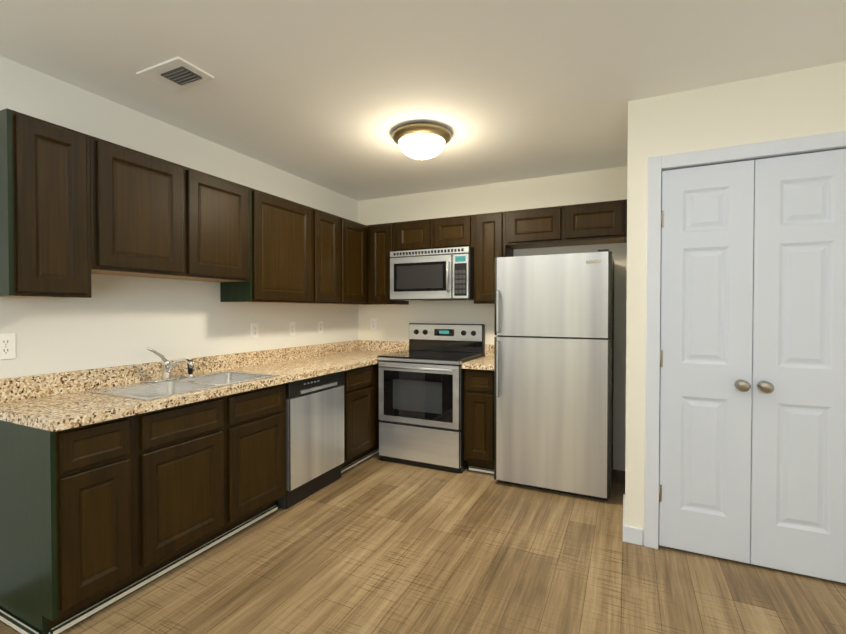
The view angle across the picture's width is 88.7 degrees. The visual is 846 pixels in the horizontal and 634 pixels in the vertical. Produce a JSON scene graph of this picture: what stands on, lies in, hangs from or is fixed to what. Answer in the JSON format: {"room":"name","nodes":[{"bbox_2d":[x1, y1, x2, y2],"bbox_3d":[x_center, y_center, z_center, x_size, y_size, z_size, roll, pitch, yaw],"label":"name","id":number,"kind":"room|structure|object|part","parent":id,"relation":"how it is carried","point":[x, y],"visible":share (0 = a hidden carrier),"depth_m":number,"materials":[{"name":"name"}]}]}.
{"room":"kitchen","nodes":[
{"label":"kitchen","id":0,"kind":"room"},
{"bbox_2d":[0,56,357,378],"bbox_3d":[-2.055,0.042,1.802,0.120,2.440,6.390,0,1,25],"label":"wall","id":1,"kind":"structure","parent":0,"point":[115,320],"depth_m":2.55,"materials":[{"name":"white paint"}]},
{"bbox_2d":[0,334,15,359],"bbox_3d":[-1.904,0.135,1.972,0.007,0.116,0.072,0,1,25],"label":"electrical outlet","id":2,"kind":"object","parent":1,"relation":"attached to","point":[7,346],"visible":1,"depth_m":1.98,"materials":[{"name":"white plastic"}]},
{"bbox_2d":[0,108,91,297],"bbox_3d":[-1.744,-0.470,1.951,0.302,0.760,0.300,0,1,25],"label":"upper cabinet","id":3,"kind":"object","parent":1,"relation":"attached to","point":[45,228],"visible":1,"depth_m":1.86,"materials":[{"name":"brown wood"}]},
{"bbox_2d":[90,136,249,281],"bbox_3d":[-1.477,-0.545,2.513,0.302,0.625,0.941,0,1,25],"label":"upper cabinet","id":4,"kind":"object","parent":1,"relation":"attached to","point":[153,216],"visible":0.94,"depth_m":2.34,"materials":[{"name":"brown wood"}]},
{"bbox_2d":[251,323,258,338],"bbox_3d":[-1.279,0.106,3.289,0.007,0.116,0.072,0,1,25],"label":"electrical outlet","id":5,"kind":"object","parent":1,"relation":"attached to","point":[254,330],"visible":1,"depth_m":3.28,"materials":[{"name":"white plastic"}]},
{"bbox_2d":[220,187,311,302],"bbox_3d":[-1.141,-0.488,3.222,0.302,0.760,0.623,0,1,25],"label":"upper cabinet","id":6,"kind":"object","parent":1,"relation":"attached to","point":[280,249],"visible":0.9,"depth_m":3.09,"materials":[{"name":"brown wood"}]},
{"bbox_2d":[289,322,294,335],"bbox_3d":[-1.105,0.101,3.657,0.007,0.116,0.072,0,1,25],"label":"electrical outlet","id":7,"kind":"object","parent":1,"relation":"attached to","point":[291,328],"visible":1,"depth_m":3.65,"materials":[{"name":"white plastic"}]},
{"bbox_2d":[295,208,338,303],"bbox_3d":[-0.929,-0.495,3.669,0.302,0.760,0.362,0,1,25],"label":"upper cabinet","id":8,"kind":"object","parent":1,"relation":"attached to","point":[325,252],"visible":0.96,"depth_m":3.58,"materials":[{"name":"brown wood"}]},
{"bbox_2d":[318,321,322,333],"bbox_3d":[-0.946,0.096,3.992,0.007,0.116,0.072,0,1,25],"label":"electrical outlet","id":9,"kind":"object","parent":1,"relation":"attached to","point":[320,327],"visible":1,"depth_m":3.99,"materials":[{"name":"white plastic"}]},
{"bbox_2d":[339,217,374,304],"bbox_3d":[-0.698,-0.502,4.156,0.302,0.760,0.713,0,1,25],"label":"upper cabinet","id":10,"kind":"object","parent":1,"relation":"attached to","point":[353,262],"visible":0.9,"depth_m":3.95,"materials":[{"name":"brown wood"}]},
{"bbox_2d":[0,453,845,633],"bbox_3d":[0.078,1.307,0.809,4.900,0.060,6.450,0,1,25],"label":"floor","id":11,"kind":"structure","parent":0,"point":[374,544],"depth_m":2.09,"materials":[{"name":"brown wood"}]},
{"bbox_2d":[0,383,285,633],"bbox_3d":[-1.403,0.838,2.338,0.602,0.834,1.255,0,1,25],"label":"base cabinet","id":12,"kind":"object","parent":11,"relation":"on","point":[96,517],"visible":0.96,"depth_m":1.86,"materials":[{"name":"brown wood"}]},
{"bbox_2d":[0,340,408,431],"bbox_3d":[-1.031,0.336,3.086,0.627,0.145,2.955,0,1,25],"label":"countertop","id":13,"kind":"structure","parent":12,"relation":"on","point":[55,402],"depth_m":2.30,"materials":[{"name":"stone"}]},
{"bbox_2d":[143,347,193,382],"bbox_3d":[-1.404,0.270,2.524,0.265,0.201,0.297,0,1,25],"label":"faucet","id":14,"kind":"object","parent":13,"relation":"on","point":[167,366],"visible":1,"depth_m":2.52,"materials":[{"name":"silver metal"}]},
{"bbox_2d":[85,370,279,400],"bbox_3d":[-1.315,0.470,2.476,0.505,0.198,0.840,0,1,25],"label":"sink","id":15,"kind":"object","parent":13,"relation":"in","point":[168,388],"visible":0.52,"depth_m":2.47,"materials":[{"name":"metal"}]},
{"bbox_2d":[278,371,343,508],"bbox_3d":[-0.996,0.829,3.180,0.602,0.828,0.602,0,1,25],"label":"dishwasher","id":16,"kind":"object","parent":11,"relation":"on","point":[314,433],"visible":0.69,"depth_m":3.00,"materials":[{"name":"grey metal"}]},
{"bbox_2d":[341,364,379,473],"bbox_3d":[-0.640,0.814,3.947,0.602,0.834,1.077,0,1,25],"label":"base cabinet","id":17,"kind":"object","parent":11,"relation":"on","point":[361,430],"visible":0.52,"depth_m":3.54,"materials":[{"name":"brown wood"}]},
{"bbox_2d":[377,323,484,473],"bbox_3d":[0.078,0.651,3.807,0.749,1.165,0.708,0,1,25],"label":"range","id":18,"kind":"object","parent":11,"relation":"on","point":[421,400],"visible":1,"depth_m":3.57,"materials":[{"name":"silver metal"}]},
{"bbox_2d":[464,369,493,473],"bbox_3d":[0.566,0.819,3.638,0.268,0.834,0.602,0,1,25],"label":"base cabinet","id":19,"kind":"object","parent":11,"relation":"on","point":[478,420],"visible":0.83,"depth_m":3.38,"materials":[{"name":"brown wood"}]},
{"bbox_2d":[462,344,493,369],"bbox_3d":[0.561,0.329,3.619,0.274,0.145,0.627,0,1,25],"label":"countertop","id":20,"kind":"structure","parent":19,"relation":"on","point":[486,362],"depth_m":3.45,"materials":[{"name":"stone"}]},
{"bbox_2d":[494,249,613,500],"bbox_3d":[1.020,0.391,3.318,0.798,1.698,0.724,0,1,25],"label":"fridge","id":21,"kind":"object","parent":11,"relation":"on","point":[553,368],"visible":1,"depth_m":3.02,"materials":[{"name":"grey metal"}]},
{"bbox_2d":[0,0,845,200],"bbox_3d":[0.078,-1.193,0.772,4.900,0.060,6.450,0,1,25],"label":"ceiling","id":22,"kind":"structure","parent":0,"point":[332,95],"depth_m":2.03,"materials":[{"name":"white paint"}]},
{"bbox_2d":[136,57,213,91],"bbox_3d":[-1.205,-1.172,2.106,0.310,0.018,0.190,0,1,25],"label":"ceiling vent","id":23,"kind":"object","parent":22,"relation":"in","point":[175,74],"visible":1,"depth_m":2.09,"materials":[{"name":"white plastic"}]},
{"bbox_2d":[392,122,450,159],"bbox_3d":[-0.008,-1.106,2.813,0.384,0.172,0.384,0,1,25],"label":"dome ceiling light","id":24,"kind":"object","parent":22,"relation":"attached to","point":[421,146],"depth_m":2.70,"materials":[{"name":"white glass"}]},
{"bbox_3d":[-0.008,-1.164,2.812,0.384,0.056,0.384,0,1,25],"label":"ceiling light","id":25,"kind":"part","parent":24,"relation":"part of","materials":[{"name":"gold metal"}]},
{"bbox_2d":[358,166,626,470],"bbox_3d":[0.545,0.010,4.039,2.660,2.440,0.120,0,1,25],"label":"wall","id":26,"kind":"structure","parent":0,"point":[593,186],"depth_m":3.90,"materials":[{"name":"beige paint"}]},
{"bbox_2d":[370,318,375,329],"bbox_3d":[-0.513,0.074,4.470,0.072,0.116,0.007,0,1,25],"label":"electrical outlet","id":27,"kind":"object","parent":26,"relation":"attached to","point":[372,324],"visible":1,"depth_m":4.47,"materials":[{"name":"white plastic"}]},
{"bbox_2d":[368,223,408,304],"bbox_3d":[-0.339,-0.503,4.214,0.293,0.760,0.302,0,1,25],"label":"upper cabinet","id":28,"kind":"object","parent":26,"relation":"attached to","point":[381,241],"visible":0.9,"depth_m":4.09,"materials":[{"name":"brown wood"}]},
{"bbox_2d":[395,215,473,250],"bbox_3d":[0.142,-0.740,3.982,0.768,0.278,0.302,0,1,25],"label":"upper cabinet","id":29,"kind":"object","parent":26,"relation":"attached to","point":[455,231],"visible":0.88,"depth_m":3.83,"materials":[{"name":"brown wood"}]},
{"bbox_2d":[390,246,473,300],"bbox_3d":[0.112,-0.373,3.923,0.760,0.446,0.441,0,1,25],"label":"microwave","id":30,"kind":"object","parent":29,"relation":"attached to","point":[440,274],"visible":1,"depth_m":3.75,"materials":[{"name":"grey metal"}]},
{"bbox_2d":[474,212,512,303],"bbox_3d":[0.614,-0.496,3.762,0.273,0.760,0.302,0,1,25],"label":"upper cabinet","id":31,"kind":"object","parent":26,"relation":"attached to","point":[490,246],"visible":0.69,"depth_m":3.64,"materials":[{"name":"brown wood"}]},
{"bbox_2d":[505,199,626,248],"bbox_3d":[1.150,-0.733,3.504,0.909,0.278,0.302,0,1,25],"label":"upper cabinet","id":32,"kind":"object","parent":26,"relation":"attached to","point":[605,222],"visible":1,"depth_m":3.38,"materials":[{"name":"brown wood"}]},
{"bbox_2d":[625,61,845,544],"bbox_3d":[2.072,0.039,2.008,2.040,2.440,0.100,0,1,25],"label":"wall","id":33,"kind":"structure","parent":0,"point":[811,101],"depth_m":2.27,"materials":[{"name":"beige paint"}]},
{"bbox_2d":[623,494,642,544],"bbox_3d":[2.139,1.212,2.181,2.052,0.090,0.462,0,1,25],"label":"baseboard","id":34,"kind":"structure","parent":33,"relation":"attached to","point":[633,535],"depth_m":2.39,"materials":[{"name":"white paint"}]},
{"bbox_2d":[658,160,753,563],"bbox_3d":[1.456,0.230,2.236,0.410,2.028,0.108,0,1,25],"label":"closet door","id":35,"kind":"structure","parent":33,"relation":"in","point":[706,293],"depth_m":2.25,"materials":[{"name":"white paint"}]},
{"bbox_2d":[644,131,845,548],"bbox_3d":[1.664,0.200,2.194,0.953,2.114,0.118,0,1,25],"label":"door frame","id":36,"kind":"structure","parent":33,"relation":"attached to","point":[657,166],"depth_m":2.32,"materials":[{"name":"white paint"}]},
{"bbox_2d":[750,149,845,582],"bbox_3d":[1.828,0.233,2.059,0.410,2.028,0.108,0,1,25],"label":"closet door","id":37,"kind":"structure","parent":33,"relation":"in","point":[798,480],"depth_m":2.08,"materials":[{"name":"white paint"}]}
]}

